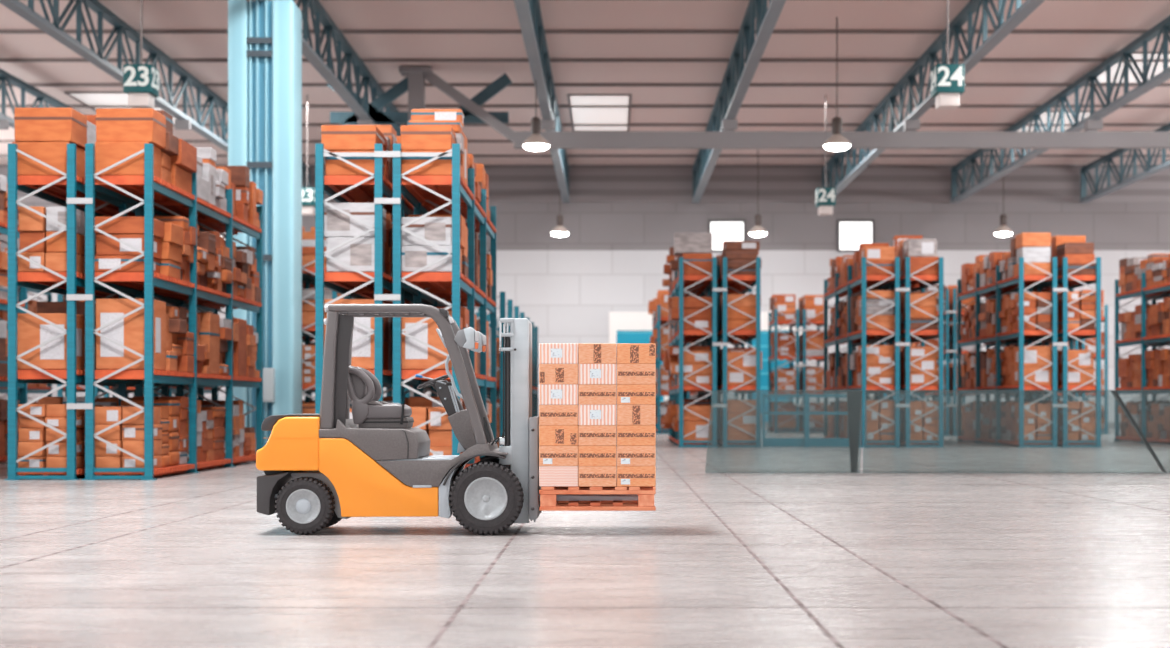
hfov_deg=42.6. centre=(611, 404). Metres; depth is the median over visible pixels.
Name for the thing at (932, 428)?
carton
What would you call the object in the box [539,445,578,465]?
carton
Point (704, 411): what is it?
carton
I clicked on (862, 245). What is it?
carton
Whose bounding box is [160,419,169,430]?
carton
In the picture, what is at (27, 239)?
carton
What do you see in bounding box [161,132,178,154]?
carton
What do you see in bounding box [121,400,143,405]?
carton
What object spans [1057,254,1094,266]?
carton
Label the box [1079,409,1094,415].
carton
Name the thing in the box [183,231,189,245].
carton
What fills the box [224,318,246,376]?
carton
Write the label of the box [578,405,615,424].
carton
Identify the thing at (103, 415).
carton
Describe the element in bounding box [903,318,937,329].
carton
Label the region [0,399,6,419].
carton
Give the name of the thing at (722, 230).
window
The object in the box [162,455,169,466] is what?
carton
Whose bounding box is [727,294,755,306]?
carton
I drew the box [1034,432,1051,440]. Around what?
carton
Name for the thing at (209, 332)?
carton
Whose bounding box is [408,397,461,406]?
carton
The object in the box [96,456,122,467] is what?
carton
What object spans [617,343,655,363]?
carton
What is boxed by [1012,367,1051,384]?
carton
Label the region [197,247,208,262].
carton
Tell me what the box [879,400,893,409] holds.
carton
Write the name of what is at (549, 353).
carton
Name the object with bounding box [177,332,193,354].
carton
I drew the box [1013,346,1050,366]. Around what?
carton
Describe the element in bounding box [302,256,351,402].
rack
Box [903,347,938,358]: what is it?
carton
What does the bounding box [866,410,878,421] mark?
carton
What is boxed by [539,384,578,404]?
carton
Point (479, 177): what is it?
carton
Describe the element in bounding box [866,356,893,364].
carton
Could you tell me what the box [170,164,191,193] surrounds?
carton
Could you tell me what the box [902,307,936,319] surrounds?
carton
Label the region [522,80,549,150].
pendant lamp
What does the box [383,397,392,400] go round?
carton
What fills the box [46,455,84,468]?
carton
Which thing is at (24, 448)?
carton
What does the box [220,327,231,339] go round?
carton
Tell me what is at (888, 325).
carton
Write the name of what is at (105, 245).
carton
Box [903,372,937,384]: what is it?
carton
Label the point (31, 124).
carton
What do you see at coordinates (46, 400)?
carton
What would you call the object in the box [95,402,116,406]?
carton
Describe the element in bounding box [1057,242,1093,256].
carton
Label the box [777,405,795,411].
carton
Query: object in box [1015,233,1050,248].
carton
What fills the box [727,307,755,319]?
carton
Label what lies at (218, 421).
carton
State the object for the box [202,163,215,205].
carton
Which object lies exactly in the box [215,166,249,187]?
carton
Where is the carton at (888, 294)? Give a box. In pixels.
[866,290,894,298]
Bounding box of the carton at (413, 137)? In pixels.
[400,125,455,150]
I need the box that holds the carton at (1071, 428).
[1057,424,1079,431]
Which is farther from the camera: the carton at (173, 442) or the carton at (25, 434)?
the carton at (173, 442)
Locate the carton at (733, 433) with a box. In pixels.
[727,426,755,440]
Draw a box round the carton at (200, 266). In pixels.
[197,261,204,274]
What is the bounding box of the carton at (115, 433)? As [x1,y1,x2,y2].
[95,424,126,439]
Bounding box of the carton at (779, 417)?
[777,415,795,420]
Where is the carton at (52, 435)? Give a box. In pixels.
[46,428,84,441]
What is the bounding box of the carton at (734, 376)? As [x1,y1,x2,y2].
[727,369,755,384]
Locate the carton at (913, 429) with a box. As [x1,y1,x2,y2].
[903,424,921,432]
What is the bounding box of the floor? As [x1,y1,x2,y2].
[0,429,1169,647]
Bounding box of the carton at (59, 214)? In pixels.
[46,207,84,235]
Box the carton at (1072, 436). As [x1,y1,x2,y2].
[1057,432,1078,440]
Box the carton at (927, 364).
[903,358,936,372]
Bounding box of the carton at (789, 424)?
[777,421,795,427]
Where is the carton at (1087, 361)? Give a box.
[1057,350,1093,368]
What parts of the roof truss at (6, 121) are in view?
hanger plate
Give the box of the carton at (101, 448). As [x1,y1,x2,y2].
[95,440,123,455]
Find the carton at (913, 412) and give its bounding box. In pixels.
[904,409,922,415]
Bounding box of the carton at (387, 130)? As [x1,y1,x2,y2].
[376,125,396,150]
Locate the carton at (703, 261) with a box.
[682,253,711,274]
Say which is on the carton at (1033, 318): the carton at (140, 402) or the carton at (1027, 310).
the carton at (1027, 310)
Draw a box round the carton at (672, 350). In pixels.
[668,346,709,355]
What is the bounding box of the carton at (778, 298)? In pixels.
[774,294,795,303]
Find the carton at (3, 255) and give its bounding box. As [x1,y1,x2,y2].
[0,251,7,270]
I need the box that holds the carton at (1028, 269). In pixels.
[1013,263,1050,275]
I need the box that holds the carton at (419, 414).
[410,407,428,429]
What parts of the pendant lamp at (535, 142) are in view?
lamp shade, cord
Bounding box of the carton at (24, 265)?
[18,253,44,271]
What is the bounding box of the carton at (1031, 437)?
[1015,432,1034,440]
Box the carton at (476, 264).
[475,262,478,287]
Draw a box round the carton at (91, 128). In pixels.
[87,121,95,143]
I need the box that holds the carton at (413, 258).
[401,246,451,271]
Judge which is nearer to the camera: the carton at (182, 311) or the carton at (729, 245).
the carton at (182, 311)
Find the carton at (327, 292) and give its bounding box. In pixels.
[302,289,331,299]
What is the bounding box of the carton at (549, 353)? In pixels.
[539,343,578,363]
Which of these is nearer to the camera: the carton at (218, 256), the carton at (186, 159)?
the carton at (186, 159)
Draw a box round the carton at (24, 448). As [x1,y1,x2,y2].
[18,441,46,455]
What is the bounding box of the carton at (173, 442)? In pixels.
[167,432,179,450]
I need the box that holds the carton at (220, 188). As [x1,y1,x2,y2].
[216,182,224,198]
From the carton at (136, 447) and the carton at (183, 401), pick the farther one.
the carton at (183, 401)
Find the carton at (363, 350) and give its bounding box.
[324,299,384,369]
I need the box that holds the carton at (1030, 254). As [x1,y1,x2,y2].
[1016,247,1050,263]
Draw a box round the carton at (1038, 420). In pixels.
[1035,417,1050,424]
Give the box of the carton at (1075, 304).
[1057,301,1078,311]
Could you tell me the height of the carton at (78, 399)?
0.371 m
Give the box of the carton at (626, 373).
[617,364,655,383]
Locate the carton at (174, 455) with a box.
[167,451,179,465]
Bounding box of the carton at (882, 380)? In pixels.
[866,376,893,384]
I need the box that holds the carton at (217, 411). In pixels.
[201,407,225,416]
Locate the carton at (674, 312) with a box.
[670,308,711,319]
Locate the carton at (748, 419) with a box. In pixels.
[727,413,761,425]
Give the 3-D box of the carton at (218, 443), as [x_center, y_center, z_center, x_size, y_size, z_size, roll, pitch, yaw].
[-8.113,0.775,30.201,0.426,0.221,0.790,0,0,-1]
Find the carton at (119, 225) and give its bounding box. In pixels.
[95,216,163,238]
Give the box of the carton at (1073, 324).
[1057,319,1079,329]
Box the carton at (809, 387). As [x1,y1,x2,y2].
[806,384,823,391]
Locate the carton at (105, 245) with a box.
[96,234,161,259]
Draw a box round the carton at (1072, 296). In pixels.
[1057,292,1078,301]
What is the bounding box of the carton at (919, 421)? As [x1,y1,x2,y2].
[903,416,921,423]
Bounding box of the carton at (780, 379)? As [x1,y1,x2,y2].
[777,376,795,383]
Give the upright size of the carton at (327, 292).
0.300 m
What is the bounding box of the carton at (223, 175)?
[216,169,227,185]
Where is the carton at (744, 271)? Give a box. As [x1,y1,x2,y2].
[727,268,755,274]
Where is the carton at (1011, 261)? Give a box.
[1007,257,1015,277]
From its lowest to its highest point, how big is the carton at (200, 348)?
0.298 m
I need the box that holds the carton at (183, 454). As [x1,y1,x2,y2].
[179,451,186,464]
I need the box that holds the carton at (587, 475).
[578,466,615,485]
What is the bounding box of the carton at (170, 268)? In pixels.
[160,260,180,278]
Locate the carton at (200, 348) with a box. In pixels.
[197,345,204,360]
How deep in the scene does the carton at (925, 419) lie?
45.02 m
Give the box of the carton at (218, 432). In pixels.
[213,427,223,437]
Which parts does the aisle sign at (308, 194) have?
rod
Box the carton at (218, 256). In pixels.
[213,248,221,270]
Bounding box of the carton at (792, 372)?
[777,370,795,375]
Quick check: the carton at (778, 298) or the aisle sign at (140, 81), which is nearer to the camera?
the aisle sign at (140, 81)
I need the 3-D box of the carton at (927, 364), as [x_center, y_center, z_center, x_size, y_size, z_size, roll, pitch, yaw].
[9.321,-1.197,45.431,0.884,0.412,0.846,0,0,1]
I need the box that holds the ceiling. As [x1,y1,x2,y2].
[0,0,1169,164]
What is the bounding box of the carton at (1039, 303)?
[1036,300,1050,306]
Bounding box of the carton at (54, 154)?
[12,142,84,178]
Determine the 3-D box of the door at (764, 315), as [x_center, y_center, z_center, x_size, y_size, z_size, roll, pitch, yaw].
[8.525,-1.870,80.719,3.350,6.280,0.158,0,0,0]
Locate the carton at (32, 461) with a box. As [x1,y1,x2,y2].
[18,456,50,467]
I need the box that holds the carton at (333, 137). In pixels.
[321,125,384,158]
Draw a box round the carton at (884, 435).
[879,430,894,440]
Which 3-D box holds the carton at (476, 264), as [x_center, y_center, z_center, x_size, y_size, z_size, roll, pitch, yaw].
[-3.131,-2.542,29.723,0.947,0.557,0.285,0,0,1]
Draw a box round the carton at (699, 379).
[683,374,711,384]
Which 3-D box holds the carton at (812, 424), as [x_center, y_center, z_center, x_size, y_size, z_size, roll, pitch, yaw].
[9.326,0.907,69.530,0.873,0.378,0.822,0,0,-1]
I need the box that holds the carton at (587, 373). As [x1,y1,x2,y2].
[578,364,615,383]
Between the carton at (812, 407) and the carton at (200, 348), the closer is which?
the carton at (200, 348)
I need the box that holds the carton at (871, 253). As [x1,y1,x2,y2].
[861,247,894,260]
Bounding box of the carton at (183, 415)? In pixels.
[169,408,187,419]
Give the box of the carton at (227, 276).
[221,269,232,283]
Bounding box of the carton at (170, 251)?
[161,242,181,262]
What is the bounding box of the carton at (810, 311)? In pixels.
[802,307,823,319]
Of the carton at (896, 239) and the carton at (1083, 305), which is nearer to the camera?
the carton at (1083, 305)
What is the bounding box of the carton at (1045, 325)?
[1035,322,1051,329]
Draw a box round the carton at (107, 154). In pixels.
[95,142,160,178]
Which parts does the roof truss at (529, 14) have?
hanger plate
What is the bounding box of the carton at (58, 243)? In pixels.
[46,231,84,255]
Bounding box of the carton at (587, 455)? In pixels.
[578,446,615,465]
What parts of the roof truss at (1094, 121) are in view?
hanger plate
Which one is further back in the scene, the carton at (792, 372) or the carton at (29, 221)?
the carton at (792, 372)
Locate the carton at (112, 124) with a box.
[95,108,165,148]
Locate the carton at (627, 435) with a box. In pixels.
[617,425,655,445]
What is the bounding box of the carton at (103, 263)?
[95,255,160,272]
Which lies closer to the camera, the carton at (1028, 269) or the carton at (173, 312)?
the carton at (173, 312)
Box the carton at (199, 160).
[197,156,202,177]
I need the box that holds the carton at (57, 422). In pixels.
[45,417,84,427]
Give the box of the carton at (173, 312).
[166,306,178,318]
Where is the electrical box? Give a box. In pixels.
[263,368,274,401]
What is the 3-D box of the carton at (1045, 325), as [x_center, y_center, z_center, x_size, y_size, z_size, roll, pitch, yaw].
[12.977,-2.382,45.430,0.436,0.236,0.822,0,0,0]
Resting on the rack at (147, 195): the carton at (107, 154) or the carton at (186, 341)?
the carton at (107, 154)
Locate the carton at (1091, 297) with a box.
[1079,292,1095,300]
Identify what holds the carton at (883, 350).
on the carton at (870, 360)
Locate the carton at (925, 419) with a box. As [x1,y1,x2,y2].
[922,416,937,423]
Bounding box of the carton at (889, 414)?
[879,410,893,421]
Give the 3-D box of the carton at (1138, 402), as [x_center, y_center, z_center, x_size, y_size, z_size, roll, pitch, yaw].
[18.269,0.048,50.586,0.945,0.392,0.499,0,0,1]
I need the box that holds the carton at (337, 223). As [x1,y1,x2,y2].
[324,203,385,242]
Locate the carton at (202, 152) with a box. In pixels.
[196,147,216,161]
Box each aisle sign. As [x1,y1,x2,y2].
[123,0,158,108]
[302,95,314,214]
[815,95,835,214]
[930,0,964,109]
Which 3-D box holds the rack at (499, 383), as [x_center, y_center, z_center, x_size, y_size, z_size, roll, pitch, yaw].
[-3.795,-0.730,44.180,2.540,4.000,16.100,0,0,0]
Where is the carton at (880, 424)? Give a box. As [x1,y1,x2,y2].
[878,421,894,429]
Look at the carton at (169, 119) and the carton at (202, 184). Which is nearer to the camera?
the carton at (169, 119)
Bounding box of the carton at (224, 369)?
[219,364,229,374]
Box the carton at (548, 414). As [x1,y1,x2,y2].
[539,405,577,424]
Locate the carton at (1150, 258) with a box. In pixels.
[1147,253,1169,262]
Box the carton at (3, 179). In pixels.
[0,174,6,191]
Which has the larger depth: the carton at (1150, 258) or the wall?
the wall
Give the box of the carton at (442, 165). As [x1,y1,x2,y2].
[401,151,451,174]
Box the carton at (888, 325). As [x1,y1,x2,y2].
[866,322,894,329]
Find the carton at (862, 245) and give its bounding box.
[859,243,888,252]
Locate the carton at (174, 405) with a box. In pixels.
[154,400,179,414]
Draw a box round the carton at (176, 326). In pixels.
[169,319,186,333]
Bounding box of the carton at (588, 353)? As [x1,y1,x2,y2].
[578,343,615,363]
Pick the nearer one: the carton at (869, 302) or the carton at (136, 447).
the carton at (136, 447)
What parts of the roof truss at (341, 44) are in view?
hanger plate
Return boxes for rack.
[0,206,26,461]
[0,266,51,441]
[4,144,262,479]
[57,294,218,399]
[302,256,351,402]
[315,144,495,468]
[405,292,537,445]
[653,305,701,433]
[667,257,760,446]
[767,309,823,432]
[824,257,943,446]
[886,288,980,435]
[956,257,1100,446]
[1010,305,1108,433]
[1113,273,1169,444]
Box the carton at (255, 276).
[250,271,259,286]
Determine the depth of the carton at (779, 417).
69.12 m
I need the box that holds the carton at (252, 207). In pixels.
[248,181,255,225]
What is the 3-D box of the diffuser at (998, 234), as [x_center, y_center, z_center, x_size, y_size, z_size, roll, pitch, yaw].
[19.700,-8.571,75.500,0.860,0.142,0.860,0,0,0]
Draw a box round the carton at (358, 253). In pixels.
[326,237,384,271]
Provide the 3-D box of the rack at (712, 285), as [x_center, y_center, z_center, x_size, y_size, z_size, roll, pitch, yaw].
[3.225,-1.575,48.890,2.540,5.690,8.120,0,0,0]
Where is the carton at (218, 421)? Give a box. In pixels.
[213,417,223,426]
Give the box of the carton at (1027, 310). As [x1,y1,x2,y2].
[1014,307,1035,314]
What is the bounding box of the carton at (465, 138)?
[462,132,466,183]
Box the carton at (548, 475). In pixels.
[539,466,577,485]
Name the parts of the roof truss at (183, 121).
hanger plate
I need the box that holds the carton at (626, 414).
[617,405,655,424]
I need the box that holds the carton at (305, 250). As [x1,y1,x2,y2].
[302,247,325,254]
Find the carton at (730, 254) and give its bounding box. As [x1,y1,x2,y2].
[724,250,757,258]
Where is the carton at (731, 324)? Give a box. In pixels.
[727,320,755,329]
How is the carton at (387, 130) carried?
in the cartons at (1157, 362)
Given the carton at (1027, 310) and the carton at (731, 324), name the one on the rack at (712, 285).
the carton at (731, 324)
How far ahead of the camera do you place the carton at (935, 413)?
45.00 m
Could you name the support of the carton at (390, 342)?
on the rack at (424, 195)
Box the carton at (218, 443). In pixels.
[213,438,223,449]
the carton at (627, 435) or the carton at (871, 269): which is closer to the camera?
the carton at (627, 435)
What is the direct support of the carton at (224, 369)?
on the rack at (147, 195)
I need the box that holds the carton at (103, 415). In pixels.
[95,407,122,423]
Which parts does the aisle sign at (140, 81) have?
rod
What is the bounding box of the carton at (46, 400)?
[38,397,62,403]
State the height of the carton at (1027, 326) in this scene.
0.236 m
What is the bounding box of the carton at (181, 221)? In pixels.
[129,216,189,231]
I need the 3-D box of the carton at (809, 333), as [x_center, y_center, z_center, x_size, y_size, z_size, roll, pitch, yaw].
[9.337,-3.287,69.568,0.891,0.296,0.926,0,0,-1]
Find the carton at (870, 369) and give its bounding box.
[866,365,893,375]
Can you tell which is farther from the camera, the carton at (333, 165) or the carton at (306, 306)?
the carton at (306, 306)
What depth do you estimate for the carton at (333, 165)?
25.51 m
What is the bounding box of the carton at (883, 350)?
[858,345,893,355]
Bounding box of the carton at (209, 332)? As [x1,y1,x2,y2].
[197,313,219,374]
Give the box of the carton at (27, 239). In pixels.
[20,232,47,252]
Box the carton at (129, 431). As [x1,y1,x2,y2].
[122,424,162,439]
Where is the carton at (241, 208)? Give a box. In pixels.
[236,203,247,221]
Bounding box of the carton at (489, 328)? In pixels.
[489,328,490,376]
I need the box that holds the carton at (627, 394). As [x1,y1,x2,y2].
[617,384,655,404]
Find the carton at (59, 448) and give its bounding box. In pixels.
[47,441,84,455]
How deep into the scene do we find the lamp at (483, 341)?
15.46 m
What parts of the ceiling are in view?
skylight frame, skylight pane, skylight pane, skylight frame, skylight frame, skylight pane, skylight frame, skylight pane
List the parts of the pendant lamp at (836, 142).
lamp shade, cord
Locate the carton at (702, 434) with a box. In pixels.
[683,421,711,440]
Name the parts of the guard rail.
post, rail, rail, post, rail, post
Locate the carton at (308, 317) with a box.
[302,311,314,324]
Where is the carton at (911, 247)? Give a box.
[903,239,936,259]
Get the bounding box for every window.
[708,219,745,251]
[837,219,873,251]
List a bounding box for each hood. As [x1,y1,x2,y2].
[261,414,319,430]
[319,419,429,460]
[402,430,408,458]
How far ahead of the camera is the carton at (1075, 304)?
45.02 m
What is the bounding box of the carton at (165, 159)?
[161,151,170,170]
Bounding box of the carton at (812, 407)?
[809,403,823,411]
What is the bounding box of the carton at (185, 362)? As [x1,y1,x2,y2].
[178,355,193,372]
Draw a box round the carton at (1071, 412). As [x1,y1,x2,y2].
[1057,409,1078,415]
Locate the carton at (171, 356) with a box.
[165,351,176,370]
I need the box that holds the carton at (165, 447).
[162,443,169,454]
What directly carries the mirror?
attached to the forklift
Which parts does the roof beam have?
post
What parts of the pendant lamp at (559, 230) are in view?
lamp shade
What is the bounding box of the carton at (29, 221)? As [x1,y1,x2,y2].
[19,207,46,231]
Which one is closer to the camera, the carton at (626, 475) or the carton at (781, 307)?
the carton at (626, 475)
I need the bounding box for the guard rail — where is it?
[763,393,860,447]
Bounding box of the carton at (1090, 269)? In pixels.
[1057,264,1095,275]
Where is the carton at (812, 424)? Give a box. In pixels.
[809,420,823,427]
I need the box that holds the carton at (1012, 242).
[1010,238,1016,257]
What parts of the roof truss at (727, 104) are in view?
hanger plate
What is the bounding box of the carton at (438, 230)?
[401,217,451,245]
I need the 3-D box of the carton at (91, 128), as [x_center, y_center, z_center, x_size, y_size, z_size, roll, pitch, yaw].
[-9.784,-4.794,26.622,1.122,0.417,0.588,0,0,0]
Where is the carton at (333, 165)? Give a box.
[325,151,384,175]
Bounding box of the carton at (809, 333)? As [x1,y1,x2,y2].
[802,330,823,337]
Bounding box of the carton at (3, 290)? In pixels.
[0,286,7,299]
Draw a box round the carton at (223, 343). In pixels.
[220,340,227,351]
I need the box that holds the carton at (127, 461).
[122,455,161,467]
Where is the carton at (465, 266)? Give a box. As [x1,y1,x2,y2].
[462,255,468,277]
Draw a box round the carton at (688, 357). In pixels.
[683,351,711,362]
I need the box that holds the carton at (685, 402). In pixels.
[683,400,709,405]
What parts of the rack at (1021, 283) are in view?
foot rail, foot rail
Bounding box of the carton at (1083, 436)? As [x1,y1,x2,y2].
[1077,432,1094,440]
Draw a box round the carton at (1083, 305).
[1079,301,1095,309]
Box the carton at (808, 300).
[803,295,823,307]
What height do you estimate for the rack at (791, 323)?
5.690 m
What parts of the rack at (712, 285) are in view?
foot rail, foot rail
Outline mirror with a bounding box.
[436,328,445,347]
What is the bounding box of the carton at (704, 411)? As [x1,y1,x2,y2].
[677,406,711,420]
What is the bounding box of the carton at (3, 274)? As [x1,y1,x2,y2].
[0,270,7,286]
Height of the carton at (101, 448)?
0.266 m
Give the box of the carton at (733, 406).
[727,400,755,412]
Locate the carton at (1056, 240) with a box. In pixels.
[1052,236,1085,256]
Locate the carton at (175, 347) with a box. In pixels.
[172,344,182,355]
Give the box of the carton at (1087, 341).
[1078,332,1103,343]
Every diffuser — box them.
[523,144,548,150]
[551,233,567,235]
[750,233,765,235]
[824,144,849,150]
[995,233,1011,235]
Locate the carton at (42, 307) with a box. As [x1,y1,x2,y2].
[37,302,95,336]
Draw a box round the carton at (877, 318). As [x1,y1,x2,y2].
[860,315,894,322]
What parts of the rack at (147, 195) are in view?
foot rail, foot rail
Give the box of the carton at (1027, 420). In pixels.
[1015,417,1034,424]
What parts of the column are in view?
strap plate, strap plate, strap plate, web plate, strap plate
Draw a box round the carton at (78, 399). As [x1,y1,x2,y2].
[63,397,84,403]
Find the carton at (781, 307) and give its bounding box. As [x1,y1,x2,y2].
[774,303,795,312]
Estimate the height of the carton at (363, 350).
1.196 m
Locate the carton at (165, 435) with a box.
[161,431,169,442]
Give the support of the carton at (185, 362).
on the rack at (147, 195)
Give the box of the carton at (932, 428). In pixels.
[919,424,937,432]
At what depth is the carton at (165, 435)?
26.57 m
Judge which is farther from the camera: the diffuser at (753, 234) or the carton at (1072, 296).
the diffuser at (753, 234)
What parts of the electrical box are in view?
box door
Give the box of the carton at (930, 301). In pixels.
[902,294,936,307]
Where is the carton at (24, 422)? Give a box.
[19,417,44,427]
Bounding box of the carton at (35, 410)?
[18,404,46,416]
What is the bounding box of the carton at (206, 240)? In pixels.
[198,232,215,253]
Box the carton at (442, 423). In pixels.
[428,407,451,429]
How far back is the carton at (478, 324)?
30.14 m
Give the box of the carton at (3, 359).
[0,355,7,376]
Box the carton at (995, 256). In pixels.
[991,252,1004,268]
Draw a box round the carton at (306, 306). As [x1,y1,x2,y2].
[302,300,314,310]
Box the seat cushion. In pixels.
[366,404,411,418]
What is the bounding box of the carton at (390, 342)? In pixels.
[388,317,392,370]
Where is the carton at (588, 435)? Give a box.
[578,425,615,445]
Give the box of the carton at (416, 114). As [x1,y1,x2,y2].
[410,109,463,126]
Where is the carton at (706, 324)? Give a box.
[683,319,711,329]
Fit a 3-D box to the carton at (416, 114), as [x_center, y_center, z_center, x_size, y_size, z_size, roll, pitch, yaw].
[-3.146,-5.151,27.036,0.925,0.313,0.386,0,0,0]
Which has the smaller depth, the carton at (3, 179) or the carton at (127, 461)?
the carton at (127, 461)
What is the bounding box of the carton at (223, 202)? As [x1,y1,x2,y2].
[220,199,226,211]
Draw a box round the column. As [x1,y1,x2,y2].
[228,0,301,449]
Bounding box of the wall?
[0,165,1169,421]
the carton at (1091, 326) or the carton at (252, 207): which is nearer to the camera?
the carton at (252, 207)
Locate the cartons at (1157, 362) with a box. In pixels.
[0,115,1169,465]
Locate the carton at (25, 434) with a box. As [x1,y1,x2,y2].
[19,428,45,441]
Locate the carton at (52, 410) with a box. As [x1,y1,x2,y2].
[46,404,84,416]
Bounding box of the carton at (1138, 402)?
[1137,401,1169,411]
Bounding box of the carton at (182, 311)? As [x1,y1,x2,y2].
[178,307,186,320]
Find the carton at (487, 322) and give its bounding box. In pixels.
[477,320,488,375]
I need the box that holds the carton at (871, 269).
[860,261,893,274]
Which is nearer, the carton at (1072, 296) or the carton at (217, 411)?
the carton at (217, 411)
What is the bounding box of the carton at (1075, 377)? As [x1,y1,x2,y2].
[1057,369,1093,384]
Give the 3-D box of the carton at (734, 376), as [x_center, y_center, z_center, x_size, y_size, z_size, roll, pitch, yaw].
[3.935,-0.836,45.424,1.015,0.463,0.835,0,0,0]
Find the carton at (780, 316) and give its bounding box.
[777,313,795,319]
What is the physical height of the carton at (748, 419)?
0.386 m
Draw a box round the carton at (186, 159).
[169,139,196,171]
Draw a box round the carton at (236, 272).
[233,267,240,281]
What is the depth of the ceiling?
55.95 m
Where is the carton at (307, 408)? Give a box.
[302,403,314,413]
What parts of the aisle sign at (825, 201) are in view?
rod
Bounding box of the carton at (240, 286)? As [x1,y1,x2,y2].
[238,283,243,297]
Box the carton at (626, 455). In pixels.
[617,446,655,465]
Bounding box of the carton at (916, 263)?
[903,257,938,275]
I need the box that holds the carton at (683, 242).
[674,233,711,255]
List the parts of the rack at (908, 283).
foot rail, foot rail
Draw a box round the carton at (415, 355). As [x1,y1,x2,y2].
[401,311,451,369]
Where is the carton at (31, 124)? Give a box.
[14,108,86,148]
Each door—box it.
[609,312,668,421]
[739,312,801,421]
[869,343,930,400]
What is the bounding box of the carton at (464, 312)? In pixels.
[436,307,468,353]
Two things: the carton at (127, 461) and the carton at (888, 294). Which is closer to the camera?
the carton at (127, 461)
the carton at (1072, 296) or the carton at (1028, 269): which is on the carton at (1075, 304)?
the carton at (1072, 296)
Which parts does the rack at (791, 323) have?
foot rail, foot rail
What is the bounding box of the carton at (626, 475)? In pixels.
[617,466,655,485]
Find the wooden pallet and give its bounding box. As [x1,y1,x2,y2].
[539,481,655,510]
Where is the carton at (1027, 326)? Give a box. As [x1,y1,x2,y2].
[1014,322,1035,329]
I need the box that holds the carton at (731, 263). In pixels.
[727,259,761,267]
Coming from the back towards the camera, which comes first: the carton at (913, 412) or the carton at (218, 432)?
the carton at (913, 412)
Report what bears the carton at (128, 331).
on the rack at (147, 195)
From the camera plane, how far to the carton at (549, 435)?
14.61 m
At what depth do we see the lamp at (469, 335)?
14.63 m
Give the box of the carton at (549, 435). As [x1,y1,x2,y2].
[539,425,578,445]
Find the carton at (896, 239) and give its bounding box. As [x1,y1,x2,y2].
[893,235,922,251]
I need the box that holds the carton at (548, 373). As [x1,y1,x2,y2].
[539,364,578,384]
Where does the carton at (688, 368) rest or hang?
on the carton at (699, 379)
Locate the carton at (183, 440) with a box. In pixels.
[177,435,187,450]
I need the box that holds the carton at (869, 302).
[859,299,893,306]
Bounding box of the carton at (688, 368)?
[670,363,711,374]
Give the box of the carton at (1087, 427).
[1080,424,1094,431]
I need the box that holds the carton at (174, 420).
[165,416,178,431]
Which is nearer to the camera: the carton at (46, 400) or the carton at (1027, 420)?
the carton at (46, 400)
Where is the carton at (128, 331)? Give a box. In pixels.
[96,299,165,369]
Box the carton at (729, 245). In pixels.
[724,241,759,251]
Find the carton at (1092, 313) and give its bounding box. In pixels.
[1080,310,1095,318]
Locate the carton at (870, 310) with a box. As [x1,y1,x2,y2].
[859,306,892,315]
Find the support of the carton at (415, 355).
on the rack at (424, 195)
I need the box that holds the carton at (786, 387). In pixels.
[777,384,795,391]
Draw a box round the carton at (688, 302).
[683,297,711,307]
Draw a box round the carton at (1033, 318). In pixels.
[1015,314,1035,322]
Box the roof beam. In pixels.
[327,66,1169,396]
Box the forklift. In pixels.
[256,304,637,534]
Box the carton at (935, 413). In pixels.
[923,409,937,415]
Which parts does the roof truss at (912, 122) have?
hanger plate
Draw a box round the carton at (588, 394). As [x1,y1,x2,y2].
[578,384,615,404]
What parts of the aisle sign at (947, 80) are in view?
rod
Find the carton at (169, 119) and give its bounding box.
[156,110,172,133]
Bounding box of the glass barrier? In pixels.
[706,391,1169,472]
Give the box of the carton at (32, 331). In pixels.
[17,313,84,369]
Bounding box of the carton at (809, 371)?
[806,368,823,375]
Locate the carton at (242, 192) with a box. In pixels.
[236,186,249,204]
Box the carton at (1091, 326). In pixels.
[1080,319,1094,329]
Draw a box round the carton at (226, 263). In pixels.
[221,256,231,270]
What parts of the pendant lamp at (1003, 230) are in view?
lamp shade, cord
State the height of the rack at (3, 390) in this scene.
5.690 m
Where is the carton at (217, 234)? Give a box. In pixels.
[199,231,219,248]
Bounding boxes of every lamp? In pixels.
[454,327,479,349]
[465,331,486,352]
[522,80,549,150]
[551,214,568,235]
[749,214,766,235]
[823,17,850,150]
[994,149,1012,235]
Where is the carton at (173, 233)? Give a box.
[162,222,182,245]
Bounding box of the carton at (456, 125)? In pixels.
[407,120,462,132]
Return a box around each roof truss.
[0,0,310,187]
[0,68,83,129]
[255,0,407,125]
[514,0,569,202]
[692,0,785,202]
[822,0,1044,194]
[950,15,1169,202]
[1080,123,1169,202]
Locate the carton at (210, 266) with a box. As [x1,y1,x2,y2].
[203,253,214,271]
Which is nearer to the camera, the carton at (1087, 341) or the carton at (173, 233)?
the carton at (173, 233)
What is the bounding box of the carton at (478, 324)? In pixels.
[477,321,479,373]
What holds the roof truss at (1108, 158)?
on the roof beam
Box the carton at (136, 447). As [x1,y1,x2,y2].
[123,439,161,455]
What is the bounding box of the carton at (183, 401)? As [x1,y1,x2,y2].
[158,397,187,407]
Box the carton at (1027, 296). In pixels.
[1014,292,1035,300]
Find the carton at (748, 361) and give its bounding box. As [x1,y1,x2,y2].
[727,352,761,368]
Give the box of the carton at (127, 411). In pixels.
[123,407,159,423]
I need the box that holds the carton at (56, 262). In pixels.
[45,252,84,273]
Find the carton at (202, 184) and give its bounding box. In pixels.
[197,176,208,201]
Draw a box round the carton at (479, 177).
[475,164,483,188]
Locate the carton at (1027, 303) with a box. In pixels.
[1015,300,1035,308]

